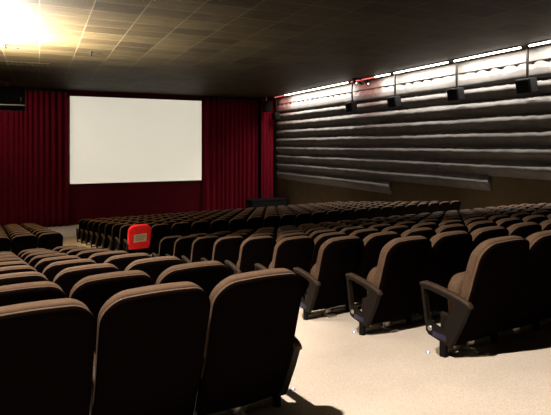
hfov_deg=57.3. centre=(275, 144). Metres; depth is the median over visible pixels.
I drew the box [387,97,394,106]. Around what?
grille
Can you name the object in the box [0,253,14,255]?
chair
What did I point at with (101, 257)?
chair
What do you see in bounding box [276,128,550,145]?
wall panel
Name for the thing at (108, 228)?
chair
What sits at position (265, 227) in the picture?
chair
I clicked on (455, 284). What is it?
seat cushion
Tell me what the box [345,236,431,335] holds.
chair
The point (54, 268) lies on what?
chair
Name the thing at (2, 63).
ceiling vent
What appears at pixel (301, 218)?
chair
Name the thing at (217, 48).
ceiling
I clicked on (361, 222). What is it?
chair
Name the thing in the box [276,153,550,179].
wall panel
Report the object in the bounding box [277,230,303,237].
chair
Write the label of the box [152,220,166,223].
chair
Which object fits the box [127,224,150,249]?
seat cover
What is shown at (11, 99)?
loudspeaker
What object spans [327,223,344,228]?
chair
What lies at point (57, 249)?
chair
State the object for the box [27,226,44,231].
chair
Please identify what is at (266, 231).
chair
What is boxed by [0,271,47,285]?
chair
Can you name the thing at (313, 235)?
chair
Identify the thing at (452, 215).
chair
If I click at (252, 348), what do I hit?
chair
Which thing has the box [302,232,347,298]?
chair
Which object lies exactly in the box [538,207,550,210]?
chair
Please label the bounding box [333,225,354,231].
chair
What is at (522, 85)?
grille
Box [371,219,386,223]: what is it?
chair
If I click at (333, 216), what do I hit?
chair
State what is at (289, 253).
chair
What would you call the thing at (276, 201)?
cabinet
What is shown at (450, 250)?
chair
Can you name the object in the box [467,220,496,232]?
chair
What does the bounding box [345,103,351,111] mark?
grille
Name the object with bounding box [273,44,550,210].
wall
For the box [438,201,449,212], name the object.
chair
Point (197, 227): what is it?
chair
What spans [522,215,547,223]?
chair
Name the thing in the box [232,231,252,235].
chair
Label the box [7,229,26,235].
chair
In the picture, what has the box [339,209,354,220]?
chair
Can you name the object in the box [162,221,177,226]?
chair
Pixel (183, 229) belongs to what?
chair
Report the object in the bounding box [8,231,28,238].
chair
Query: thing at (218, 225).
chair
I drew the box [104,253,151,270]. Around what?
chair
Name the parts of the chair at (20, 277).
backrest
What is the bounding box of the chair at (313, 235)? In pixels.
[309,229,336,239]
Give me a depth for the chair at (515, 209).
12.11 m
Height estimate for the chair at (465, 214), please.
1.029 m
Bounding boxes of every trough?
[273,81,348,97]
[351,73,391,81]
[393,61,450,73]
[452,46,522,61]
[527,39,550,46]
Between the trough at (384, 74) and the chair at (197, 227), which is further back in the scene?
the trough at (384, 74)
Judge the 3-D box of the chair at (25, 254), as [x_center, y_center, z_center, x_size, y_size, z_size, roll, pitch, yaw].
[-4.285,2.361,9.055,0.600,1.029,0.679,0,0,-30]
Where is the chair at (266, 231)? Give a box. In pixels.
[252,230,276,236]
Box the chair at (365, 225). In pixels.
[358,222,376,228]
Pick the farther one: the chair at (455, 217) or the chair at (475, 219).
the chair at (455, 217)
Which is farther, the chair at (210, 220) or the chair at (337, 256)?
the chair at (210, 220)
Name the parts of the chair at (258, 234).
backrest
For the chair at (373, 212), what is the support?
on the floor
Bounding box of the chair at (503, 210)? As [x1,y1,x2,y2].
[497,209,511,213]
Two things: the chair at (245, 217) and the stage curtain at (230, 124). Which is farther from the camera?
the stage curtain at (230, 124)
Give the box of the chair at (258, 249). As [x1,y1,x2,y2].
[224,236,276,274]
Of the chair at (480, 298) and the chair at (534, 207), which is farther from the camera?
the chair at (534, 207)
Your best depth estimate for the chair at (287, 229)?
10.11 m
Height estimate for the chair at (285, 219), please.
1.029 m
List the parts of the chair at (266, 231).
backrest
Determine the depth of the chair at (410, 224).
8.91 m
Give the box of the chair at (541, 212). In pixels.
[531,210,550,215]
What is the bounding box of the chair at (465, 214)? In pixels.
[462,213,477,217]
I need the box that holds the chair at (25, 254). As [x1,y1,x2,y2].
[20,250,51,260]
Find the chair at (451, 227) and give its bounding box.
[435,224,467,233]
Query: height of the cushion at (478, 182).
0.588 m
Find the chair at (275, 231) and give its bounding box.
[256,229,276,233]
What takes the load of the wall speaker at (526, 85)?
attached to the ceiling
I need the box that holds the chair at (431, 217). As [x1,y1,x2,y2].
[423,216,442,220]
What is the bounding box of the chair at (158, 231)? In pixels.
[148,224,170,256]
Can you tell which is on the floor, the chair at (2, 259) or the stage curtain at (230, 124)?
the chair at (2, 259)
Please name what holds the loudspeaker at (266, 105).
hanging from the ceiling
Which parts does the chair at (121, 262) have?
backrest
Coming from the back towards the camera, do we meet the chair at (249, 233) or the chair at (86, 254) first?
the chair at (249, 233)
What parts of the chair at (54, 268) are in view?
backrest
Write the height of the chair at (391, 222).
1.029 m
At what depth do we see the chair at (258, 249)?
7.49 m
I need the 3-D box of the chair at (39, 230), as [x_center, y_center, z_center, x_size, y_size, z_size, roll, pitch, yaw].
[-6.777,2.930,14.682,0.627,1.029,0.673,0,0,-30]
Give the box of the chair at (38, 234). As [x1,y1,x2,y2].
[35,230,55,246]
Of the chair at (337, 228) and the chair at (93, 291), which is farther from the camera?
the chair at (337, 228)
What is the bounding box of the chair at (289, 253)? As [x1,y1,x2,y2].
[254,236,314,294]
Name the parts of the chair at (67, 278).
backrest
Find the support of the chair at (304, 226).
on the floor
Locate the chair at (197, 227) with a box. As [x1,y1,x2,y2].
[191,220,210,234]
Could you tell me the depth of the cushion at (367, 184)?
28.56 m
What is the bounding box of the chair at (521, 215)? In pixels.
[511,212,531,218]
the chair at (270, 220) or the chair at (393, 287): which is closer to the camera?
the chair at (393, 287)
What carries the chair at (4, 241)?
on the floor
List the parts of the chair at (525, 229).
backrest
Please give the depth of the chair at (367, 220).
12.45 m
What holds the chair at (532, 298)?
on the floor
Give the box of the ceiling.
[0,0,550,97]
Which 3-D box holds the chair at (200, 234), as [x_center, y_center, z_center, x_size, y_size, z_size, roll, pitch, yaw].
[-1.866,2.523,11.614,0.600,1.029,0.679,0,0,-30]
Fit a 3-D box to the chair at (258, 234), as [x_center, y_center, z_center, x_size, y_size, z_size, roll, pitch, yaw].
[-0.350,2.038,8.921,0.600,1.029,0.679,0,0,-30]
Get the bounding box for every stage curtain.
[0,88,68,227]
[203,96,258,210]
[261,98,273,197]
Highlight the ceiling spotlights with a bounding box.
[352,78,369,84]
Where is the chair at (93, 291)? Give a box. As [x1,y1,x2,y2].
[69,270,154,353]
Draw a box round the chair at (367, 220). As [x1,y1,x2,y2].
[363,219,376,222]
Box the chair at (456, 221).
[439,219,464,226]
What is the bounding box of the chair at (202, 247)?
[181,236,219,263]
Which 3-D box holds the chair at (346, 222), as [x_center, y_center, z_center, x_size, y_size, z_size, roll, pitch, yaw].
[1.718,2.361,12.465,0.600,1.029,0.679,0,0,-30]
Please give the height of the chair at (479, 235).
1.029 m
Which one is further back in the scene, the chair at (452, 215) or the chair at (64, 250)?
the chair at (452, 215)
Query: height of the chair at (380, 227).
1.029 m
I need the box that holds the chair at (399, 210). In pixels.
[392,205,404,215]
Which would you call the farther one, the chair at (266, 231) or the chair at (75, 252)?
the chair at (266, 231)
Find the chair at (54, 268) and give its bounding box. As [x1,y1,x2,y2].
[42,259,96,281]
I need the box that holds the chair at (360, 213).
[353,208,367,220]
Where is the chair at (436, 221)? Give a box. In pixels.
[418,219,440,224]
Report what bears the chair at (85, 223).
on the floor
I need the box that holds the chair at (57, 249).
[52,245,76,251]
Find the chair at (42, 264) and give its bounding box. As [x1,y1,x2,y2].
[34,255,80,272]
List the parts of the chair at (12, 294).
backrest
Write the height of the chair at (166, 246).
1.029 m
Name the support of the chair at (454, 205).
on the floor
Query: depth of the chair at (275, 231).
11.05 m
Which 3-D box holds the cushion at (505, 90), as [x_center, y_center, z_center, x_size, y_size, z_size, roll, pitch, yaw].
[6.226,-2.000,23.180,0.249,0.601,28.700,0,0,-25]
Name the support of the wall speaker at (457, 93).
attached to the ceiling
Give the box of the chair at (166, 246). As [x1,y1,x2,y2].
[152,236,181,256]
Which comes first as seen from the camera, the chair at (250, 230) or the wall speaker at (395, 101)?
the chair at (250, 230)
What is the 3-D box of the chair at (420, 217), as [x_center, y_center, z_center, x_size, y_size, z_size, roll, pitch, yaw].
[3.249,2.200,12.150,0.600,1.029,0.679,0,0,-30]
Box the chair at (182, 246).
[165,236,198,262]
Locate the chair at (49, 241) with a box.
[37,232,62,249]
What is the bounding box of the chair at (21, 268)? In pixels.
[0,265,36,274]
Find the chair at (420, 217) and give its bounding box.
[409,216,425,219]
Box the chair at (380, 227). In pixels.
[368,224,391,230]
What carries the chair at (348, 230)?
on the floor
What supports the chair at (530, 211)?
on the floor
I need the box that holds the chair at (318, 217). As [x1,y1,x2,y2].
[311,211,325,224]
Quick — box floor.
[45,225,550,414]
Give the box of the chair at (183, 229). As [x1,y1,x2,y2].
[171,222,190,236]
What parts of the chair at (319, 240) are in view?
backrest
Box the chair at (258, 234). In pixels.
[248,233,276,239]
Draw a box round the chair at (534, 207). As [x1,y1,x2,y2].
[528,206,541,209]
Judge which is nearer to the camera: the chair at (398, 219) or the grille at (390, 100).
the chair at (398, 219)
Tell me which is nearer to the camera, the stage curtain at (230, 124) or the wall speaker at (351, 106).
the wall speaker at (351, 106)
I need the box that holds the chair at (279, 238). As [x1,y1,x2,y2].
[276,232,307,242]
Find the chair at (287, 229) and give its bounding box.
[277,228,299,234]
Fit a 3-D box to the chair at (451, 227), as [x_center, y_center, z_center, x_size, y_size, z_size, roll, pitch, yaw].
[2.192,1.554,6.811,0.600,1.029,0.679,0,0,-30]
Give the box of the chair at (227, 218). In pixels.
[217,217,230,220]
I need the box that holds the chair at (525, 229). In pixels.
[507,222,541,238]
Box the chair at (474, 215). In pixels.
[463,214,482,220]
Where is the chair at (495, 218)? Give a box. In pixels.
[488,214,511,221]
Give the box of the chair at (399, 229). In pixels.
[381,225,410,234]
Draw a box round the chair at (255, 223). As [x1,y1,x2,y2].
[246,216,263,231]
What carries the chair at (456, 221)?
on the floor
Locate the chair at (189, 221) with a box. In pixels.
[181,220,195,224]
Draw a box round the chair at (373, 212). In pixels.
[366,207,380,218]
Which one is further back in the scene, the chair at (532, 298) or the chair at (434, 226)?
the chair at (434, 226)
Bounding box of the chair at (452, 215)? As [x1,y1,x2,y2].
[443,214,461,218]
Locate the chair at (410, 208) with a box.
[404,204,416,214]
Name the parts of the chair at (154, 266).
backrest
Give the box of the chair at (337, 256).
[293,236,363,319]
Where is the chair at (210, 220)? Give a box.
[199,218,213,223]
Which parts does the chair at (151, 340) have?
armrest, backrest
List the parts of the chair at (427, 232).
backrest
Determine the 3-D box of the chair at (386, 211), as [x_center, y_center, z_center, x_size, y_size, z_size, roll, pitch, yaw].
[3.886,2.706,18.309,0.600,1.029,0.679,0,0,-30]
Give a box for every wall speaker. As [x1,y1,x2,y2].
[271,98,279,119]
[345,81,357,111]
[387,74,401,107]
[446,61,464,100]
[515,45,537,93]
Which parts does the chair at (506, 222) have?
backrest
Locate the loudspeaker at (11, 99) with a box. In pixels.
[0,79,24,110]
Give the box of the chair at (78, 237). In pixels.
[76,219,89,241]
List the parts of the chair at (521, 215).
backrest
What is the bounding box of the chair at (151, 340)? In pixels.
[89,281,210,414]
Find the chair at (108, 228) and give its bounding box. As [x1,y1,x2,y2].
[101,222,120,248]
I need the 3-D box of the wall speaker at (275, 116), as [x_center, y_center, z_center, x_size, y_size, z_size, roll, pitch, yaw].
[0.016,-2.591,35.565,0.446,1.636,0.600,0,0,-25]
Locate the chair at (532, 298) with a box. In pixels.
[488,230,550,342]
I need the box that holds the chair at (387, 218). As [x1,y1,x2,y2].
[380,217,393,220]
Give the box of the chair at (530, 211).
[521,209,537,213]
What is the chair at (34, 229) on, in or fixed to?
on the floor
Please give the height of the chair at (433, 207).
1.029 m
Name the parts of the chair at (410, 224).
backrest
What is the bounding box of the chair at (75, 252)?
[66,247,96,255]
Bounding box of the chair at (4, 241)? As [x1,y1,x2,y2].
[0,236,9,251]
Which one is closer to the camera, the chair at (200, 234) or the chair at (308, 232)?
the chair at (308, 232)
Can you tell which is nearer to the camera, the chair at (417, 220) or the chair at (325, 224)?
the chair at (417, 220)
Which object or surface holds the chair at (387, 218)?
on the floor
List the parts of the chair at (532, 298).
rail, leg, backrest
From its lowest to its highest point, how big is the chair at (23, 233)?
1.029 m
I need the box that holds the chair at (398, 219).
[391,218,405,221]
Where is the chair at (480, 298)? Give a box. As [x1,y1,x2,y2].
[419,236,529,357]
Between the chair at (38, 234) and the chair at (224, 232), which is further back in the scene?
the chair at (38, 234)
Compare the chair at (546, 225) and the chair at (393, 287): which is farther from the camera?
the chair at (546, 225)
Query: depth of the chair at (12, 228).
15.91 m
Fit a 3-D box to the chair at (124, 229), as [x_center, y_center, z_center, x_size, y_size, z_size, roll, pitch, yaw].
[-4.347,2.818,14.846,0.627,1.029,0.679,0,0,-30]
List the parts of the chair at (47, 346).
backrest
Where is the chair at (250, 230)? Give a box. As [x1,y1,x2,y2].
[236,229,254,232]
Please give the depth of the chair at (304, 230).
10.39 m
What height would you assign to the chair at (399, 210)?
1.029 m
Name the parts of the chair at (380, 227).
backrest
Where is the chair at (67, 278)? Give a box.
[53,263,119,297]
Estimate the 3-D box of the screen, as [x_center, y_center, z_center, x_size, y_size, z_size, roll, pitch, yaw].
[-8.970,-0.310,33.164,8.550,5.580,0.125,0,0,-25]
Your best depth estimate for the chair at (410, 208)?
18.62 m
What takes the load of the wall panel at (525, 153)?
attached to the wall at (505, 191)
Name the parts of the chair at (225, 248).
backrest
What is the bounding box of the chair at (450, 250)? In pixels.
[402,230,471,324]
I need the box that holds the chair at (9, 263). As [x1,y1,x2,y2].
[0,261,29,266]
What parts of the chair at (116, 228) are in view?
armrest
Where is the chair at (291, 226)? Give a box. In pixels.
[277,226,298,232]
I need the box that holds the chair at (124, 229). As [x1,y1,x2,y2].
[115,224,136,250]
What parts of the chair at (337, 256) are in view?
armrest, rail, leg, backrest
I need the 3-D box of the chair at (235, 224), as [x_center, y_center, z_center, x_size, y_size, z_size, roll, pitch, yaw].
[-1.244,2.706,15.394,0.600,1.029,0.679,0,0,-30]
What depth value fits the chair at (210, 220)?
15.78 m
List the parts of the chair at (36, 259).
backrest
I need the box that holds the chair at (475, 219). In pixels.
[464,217,488,225]
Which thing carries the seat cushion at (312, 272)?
on the chair at (337, 256)
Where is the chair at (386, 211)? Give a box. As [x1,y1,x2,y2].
[380,206,392,217]
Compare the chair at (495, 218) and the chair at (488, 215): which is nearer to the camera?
the chair at (495, 218)
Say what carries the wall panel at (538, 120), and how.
attached to the wall at (505, 191)
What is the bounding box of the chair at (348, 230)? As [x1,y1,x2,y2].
[340,226,365,235]
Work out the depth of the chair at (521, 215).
8.86 m
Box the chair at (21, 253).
[18,248,46,257]
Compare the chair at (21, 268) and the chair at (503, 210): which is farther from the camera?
the chair at (503, 210)
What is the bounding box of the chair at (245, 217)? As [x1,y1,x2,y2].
[234,216,247,219]
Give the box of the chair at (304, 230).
[302,226,322,232]
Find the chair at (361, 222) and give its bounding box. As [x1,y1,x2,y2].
[349,221,366,225]
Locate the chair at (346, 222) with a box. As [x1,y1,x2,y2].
[343,221,357,224]
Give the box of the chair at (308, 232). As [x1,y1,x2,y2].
[305,227,328,235]
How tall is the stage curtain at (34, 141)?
8.350 m
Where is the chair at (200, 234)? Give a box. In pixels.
[189,233,207,236]
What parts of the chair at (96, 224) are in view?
armrest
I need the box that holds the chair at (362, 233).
[349,228,380,239]
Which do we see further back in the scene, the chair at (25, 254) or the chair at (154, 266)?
the chair at (25, 254)
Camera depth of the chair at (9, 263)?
5.86 m
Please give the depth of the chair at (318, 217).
16.60 m
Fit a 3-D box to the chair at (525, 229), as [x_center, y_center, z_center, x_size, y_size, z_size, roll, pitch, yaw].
[2.697,1.392,5.914,0.600,1.029,0.679,0,0,-30]
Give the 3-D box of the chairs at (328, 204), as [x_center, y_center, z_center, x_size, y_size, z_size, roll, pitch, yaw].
[-0.293,3.267,22.009,12.406,1.702,7.009,0,0,-30]
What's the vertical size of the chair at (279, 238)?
1.029 m
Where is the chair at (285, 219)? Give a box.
[279,214,295,226]
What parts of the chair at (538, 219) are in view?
backrest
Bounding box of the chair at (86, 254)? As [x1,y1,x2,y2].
[76,249,110,258]
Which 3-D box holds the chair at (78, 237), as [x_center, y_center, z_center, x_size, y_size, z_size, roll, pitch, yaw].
[-8.035,3.603,21.252,0.627,1.029,0.679,0,0,-30]
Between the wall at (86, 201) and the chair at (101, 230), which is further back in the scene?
the wall at (86, 201)
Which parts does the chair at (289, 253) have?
backrest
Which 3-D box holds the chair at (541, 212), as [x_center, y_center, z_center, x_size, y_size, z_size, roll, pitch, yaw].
[4.765,1.715,9.457,0.600,1.029,0.679,0,0,-30]
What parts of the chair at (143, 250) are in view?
armrest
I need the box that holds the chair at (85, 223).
[80,219,95,243]
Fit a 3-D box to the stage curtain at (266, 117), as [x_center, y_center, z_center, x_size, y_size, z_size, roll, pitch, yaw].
[-0.581,0.805,36.130,0.900,8.350,0.229,0,0,-25]
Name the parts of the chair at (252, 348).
armrest, leg, rail, backrest, armrest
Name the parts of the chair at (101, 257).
backrest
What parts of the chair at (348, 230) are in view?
backrest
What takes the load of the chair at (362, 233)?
on the floor
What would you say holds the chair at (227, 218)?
on the floor
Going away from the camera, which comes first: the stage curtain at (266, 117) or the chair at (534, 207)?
the chair at (534, 207)
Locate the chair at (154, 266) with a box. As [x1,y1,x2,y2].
[124,256,183,283]
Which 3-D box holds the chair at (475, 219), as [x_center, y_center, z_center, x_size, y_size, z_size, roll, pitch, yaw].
[3.226,1.715,8.583,0.600,1.029,0.679,0,0,-30]
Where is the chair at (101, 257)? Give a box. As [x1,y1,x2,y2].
[88,250,127,263]
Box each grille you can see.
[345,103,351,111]
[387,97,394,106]
[447,89,457,100]
[515,79,530,92]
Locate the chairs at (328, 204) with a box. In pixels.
[111,201,419,218]
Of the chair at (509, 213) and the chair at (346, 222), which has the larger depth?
the chair at (346, 222)
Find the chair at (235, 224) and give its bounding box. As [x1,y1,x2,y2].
[228,218,246,232]
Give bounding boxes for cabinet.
[245,197,287,208]
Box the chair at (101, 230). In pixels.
[95,221,112,248]
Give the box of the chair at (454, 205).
[449,201,460,210]
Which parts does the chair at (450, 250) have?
rail, leg, backrest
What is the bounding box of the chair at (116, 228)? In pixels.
[108,223,128,250]
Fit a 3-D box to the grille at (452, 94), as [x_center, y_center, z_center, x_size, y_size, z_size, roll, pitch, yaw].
[7.062,-2.002,20.126,0.108,0.413,0.520,0,0,-25]
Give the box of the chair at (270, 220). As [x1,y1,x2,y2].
[263,215,279,228]
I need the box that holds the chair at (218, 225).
[210,219,228,233]
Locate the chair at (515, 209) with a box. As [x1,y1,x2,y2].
[512,208,525,211]
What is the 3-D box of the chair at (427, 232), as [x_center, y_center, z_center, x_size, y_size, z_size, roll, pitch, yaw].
[1.679,1.554,6.520,0.600,1.029,0.679,0,0,-30]
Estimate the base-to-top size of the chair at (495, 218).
1.029 m
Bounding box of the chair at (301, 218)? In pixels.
[295,212,311,227]
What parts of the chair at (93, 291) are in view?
backrest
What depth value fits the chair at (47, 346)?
2.31 m
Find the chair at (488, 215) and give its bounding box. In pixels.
[483,212,502,218]
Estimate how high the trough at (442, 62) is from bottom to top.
0.090 m
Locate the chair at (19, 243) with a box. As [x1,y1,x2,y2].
[10,234,36,255]
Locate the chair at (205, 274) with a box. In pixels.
[155,261,230,295]
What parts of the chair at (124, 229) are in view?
armrest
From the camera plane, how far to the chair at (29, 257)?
7.85 m
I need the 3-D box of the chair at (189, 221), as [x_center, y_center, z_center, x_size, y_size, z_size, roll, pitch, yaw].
[-2.797,2.818,15.727,0.600,1.029,0.679,0,0,-30]
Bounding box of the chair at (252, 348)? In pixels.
[193,268,302,414]
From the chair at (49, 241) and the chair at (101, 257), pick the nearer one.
the chair at (101, 257)
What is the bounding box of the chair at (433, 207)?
[427,202,439,213]
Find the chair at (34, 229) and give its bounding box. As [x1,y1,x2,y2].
[30,228,47,232]
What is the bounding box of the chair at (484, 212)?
[479,211,493,215]
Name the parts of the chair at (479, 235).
backrest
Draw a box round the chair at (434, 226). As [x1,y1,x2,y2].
[411,222,438,229]
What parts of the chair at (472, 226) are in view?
backrest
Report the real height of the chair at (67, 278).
1.029 m
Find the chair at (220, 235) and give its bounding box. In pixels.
[206,233,225,237]
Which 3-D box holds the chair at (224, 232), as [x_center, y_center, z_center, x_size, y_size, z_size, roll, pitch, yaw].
[-1.353,2.523,11.905,0.600,1.029,0.679,0,0,-30]
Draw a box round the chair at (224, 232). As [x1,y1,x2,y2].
[213,231,231,234]
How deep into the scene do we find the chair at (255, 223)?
15.44 m
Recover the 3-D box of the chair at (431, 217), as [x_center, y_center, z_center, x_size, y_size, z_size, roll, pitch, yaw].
[3.241,2.038,10.961,0.600,1.029,0.679,0,0,-30]
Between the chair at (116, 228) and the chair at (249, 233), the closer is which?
the chair at (249, 233)
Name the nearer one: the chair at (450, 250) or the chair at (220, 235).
the chair at (450, 250)
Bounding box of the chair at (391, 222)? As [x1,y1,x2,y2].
[381,220,399,225]
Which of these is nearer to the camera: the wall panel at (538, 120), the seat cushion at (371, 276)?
the seat cushion at (371, 276)
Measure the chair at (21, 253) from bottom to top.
1.029 m
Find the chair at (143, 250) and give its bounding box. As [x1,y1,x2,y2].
[124,239,148,253]
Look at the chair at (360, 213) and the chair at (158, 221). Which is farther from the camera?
the chair at (360, 213)
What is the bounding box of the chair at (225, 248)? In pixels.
[201,236,245,274]
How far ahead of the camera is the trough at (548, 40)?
16.62 m
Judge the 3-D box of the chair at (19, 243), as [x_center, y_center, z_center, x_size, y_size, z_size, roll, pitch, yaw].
[-6.265,2.706,12.542,0.600,1.029,0.679,0,0,-30]
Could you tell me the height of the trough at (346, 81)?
0.090 m
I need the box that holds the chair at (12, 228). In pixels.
[6,228,23,233]
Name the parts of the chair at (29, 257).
backrest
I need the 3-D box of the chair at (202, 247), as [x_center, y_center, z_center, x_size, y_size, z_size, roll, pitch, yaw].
[-1.380,2.200,9.521,0.627,1.029,0.679,0,0,-30]
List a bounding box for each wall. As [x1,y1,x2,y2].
[50,89,260,224]
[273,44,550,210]
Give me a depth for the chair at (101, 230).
17.34 m
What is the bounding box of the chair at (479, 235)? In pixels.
[441,226,508,309]
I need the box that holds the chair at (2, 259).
[0,258,22,261]
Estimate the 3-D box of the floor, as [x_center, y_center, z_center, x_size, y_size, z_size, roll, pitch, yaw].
[-0.529,3.350,15.157,19.400,3.700,40.000,0,0,-25]
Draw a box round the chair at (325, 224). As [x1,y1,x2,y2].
[322,222,338,226]
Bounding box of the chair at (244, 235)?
[225,233,248,238]
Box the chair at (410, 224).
[394,221,417,227]
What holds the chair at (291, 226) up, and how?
on the floor
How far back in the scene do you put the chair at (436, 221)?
9.21 m
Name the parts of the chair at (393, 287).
number plate, armrest, rail, leg, backrest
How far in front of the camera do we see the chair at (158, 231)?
14.02 m
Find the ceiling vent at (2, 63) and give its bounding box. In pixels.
[0,60,49,68]
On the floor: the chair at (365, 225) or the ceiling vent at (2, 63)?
the chair at (365, 225)
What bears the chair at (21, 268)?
on the floor
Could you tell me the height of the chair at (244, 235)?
1.029 m
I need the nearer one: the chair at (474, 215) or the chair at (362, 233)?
the chair at (362, 233)
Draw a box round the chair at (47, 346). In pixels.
[0,298,95,414]
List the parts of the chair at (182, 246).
backrest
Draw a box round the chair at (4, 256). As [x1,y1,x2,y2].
[0,255,18,258]
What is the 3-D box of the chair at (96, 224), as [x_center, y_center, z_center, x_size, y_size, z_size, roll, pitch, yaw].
[-6.455,3.267,18.507,0.627,1.029,0.679,0,0,-30]
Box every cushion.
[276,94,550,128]
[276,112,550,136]
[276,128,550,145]
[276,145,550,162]
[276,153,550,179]
[276,161,490,190]
[276,169,391,193]
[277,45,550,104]
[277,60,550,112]
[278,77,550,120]
[310,264,315,275]
[367,267,376,294]
[447,271,465,312]
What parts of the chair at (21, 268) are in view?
backrest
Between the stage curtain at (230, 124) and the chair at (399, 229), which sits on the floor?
the chair at (399, 229)
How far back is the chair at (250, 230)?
11.98 m
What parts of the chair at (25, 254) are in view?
backrest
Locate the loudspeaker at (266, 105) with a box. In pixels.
[262,96,271,111]
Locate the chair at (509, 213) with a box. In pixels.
[502,211,520,215]
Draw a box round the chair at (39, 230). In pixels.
[32,229,50,234]
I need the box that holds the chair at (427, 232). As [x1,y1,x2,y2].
[401,227,435,239]
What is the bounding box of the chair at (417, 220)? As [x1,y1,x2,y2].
[403,218,421,222]
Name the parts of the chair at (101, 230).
armrest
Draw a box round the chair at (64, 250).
[59,246,86,252]
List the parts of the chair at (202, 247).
backrest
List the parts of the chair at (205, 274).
backrest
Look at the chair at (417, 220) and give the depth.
10.41 m
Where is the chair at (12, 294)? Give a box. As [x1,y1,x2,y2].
[0,281,66,306]
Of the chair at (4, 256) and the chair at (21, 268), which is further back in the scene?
the chair at (4, 256)
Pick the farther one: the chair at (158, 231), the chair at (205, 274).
the chair at (158, 231)
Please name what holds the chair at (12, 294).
on the floor
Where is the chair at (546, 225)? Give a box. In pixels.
[540,219,550,230]
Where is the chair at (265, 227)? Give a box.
[258,227,276,230]
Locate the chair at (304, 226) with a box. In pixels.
[300,224,318,230]
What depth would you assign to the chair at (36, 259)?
6.95 m
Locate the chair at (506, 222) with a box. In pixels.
[495,217,523,228]
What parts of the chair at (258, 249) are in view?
armrest, backrest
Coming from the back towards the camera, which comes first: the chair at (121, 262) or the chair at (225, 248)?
the chair at (225, 248)
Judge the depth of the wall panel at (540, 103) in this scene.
21.54 m
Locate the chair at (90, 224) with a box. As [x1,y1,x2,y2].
[85,220,101,244]
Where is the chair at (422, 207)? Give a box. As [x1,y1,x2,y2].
[416,203,428,214]
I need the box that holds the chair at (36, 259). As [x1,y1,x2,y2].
[29,253,68,267]
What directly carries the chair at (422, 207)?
on the floor
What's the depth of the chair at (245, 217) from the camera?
16.34 m
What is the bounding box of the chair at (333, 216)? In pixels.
[325,210,340,222]
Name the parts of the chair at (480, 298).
number plate, armrest, rail, leg, backrest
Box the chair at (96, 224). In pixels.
[90,221,106,246]
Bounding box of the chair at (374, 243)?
[343,231,400,311]
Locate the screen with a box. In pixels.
[69,95,201,184]
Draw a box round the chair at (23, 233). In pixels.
[10,232,31,249]
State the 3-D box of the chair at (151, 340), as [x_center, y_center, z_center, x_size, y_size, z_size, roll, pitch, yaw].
[-0.723,1.230,2.786,0.600,1.029,0.679,0,0,-30]
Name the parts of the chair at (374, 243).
rail, backrest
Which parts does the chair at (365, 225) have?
backrest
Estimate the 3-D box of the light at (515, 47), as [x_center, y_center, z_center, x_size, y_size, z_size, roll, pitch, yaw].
[7.784,-3.361,18.720,0.220,0.090,3.100,0,0,-25]
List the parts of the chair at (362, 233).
backrest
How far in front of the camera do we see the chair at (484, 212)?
11.52 m
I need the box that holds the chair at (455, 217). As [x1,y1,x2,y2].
[441,216,462,221]
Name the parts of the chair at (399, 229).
backrest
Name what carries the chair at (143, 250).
on the floor
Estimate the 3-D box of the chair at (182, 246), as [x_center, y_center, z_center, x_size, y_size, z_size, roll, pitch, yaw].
[-1.885,2.361,10.418,0.627,1.029,0.679,0,0,-30]
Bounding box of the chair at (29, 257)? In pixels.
[24,251,58,263]
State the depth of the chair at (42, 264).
6.05 m

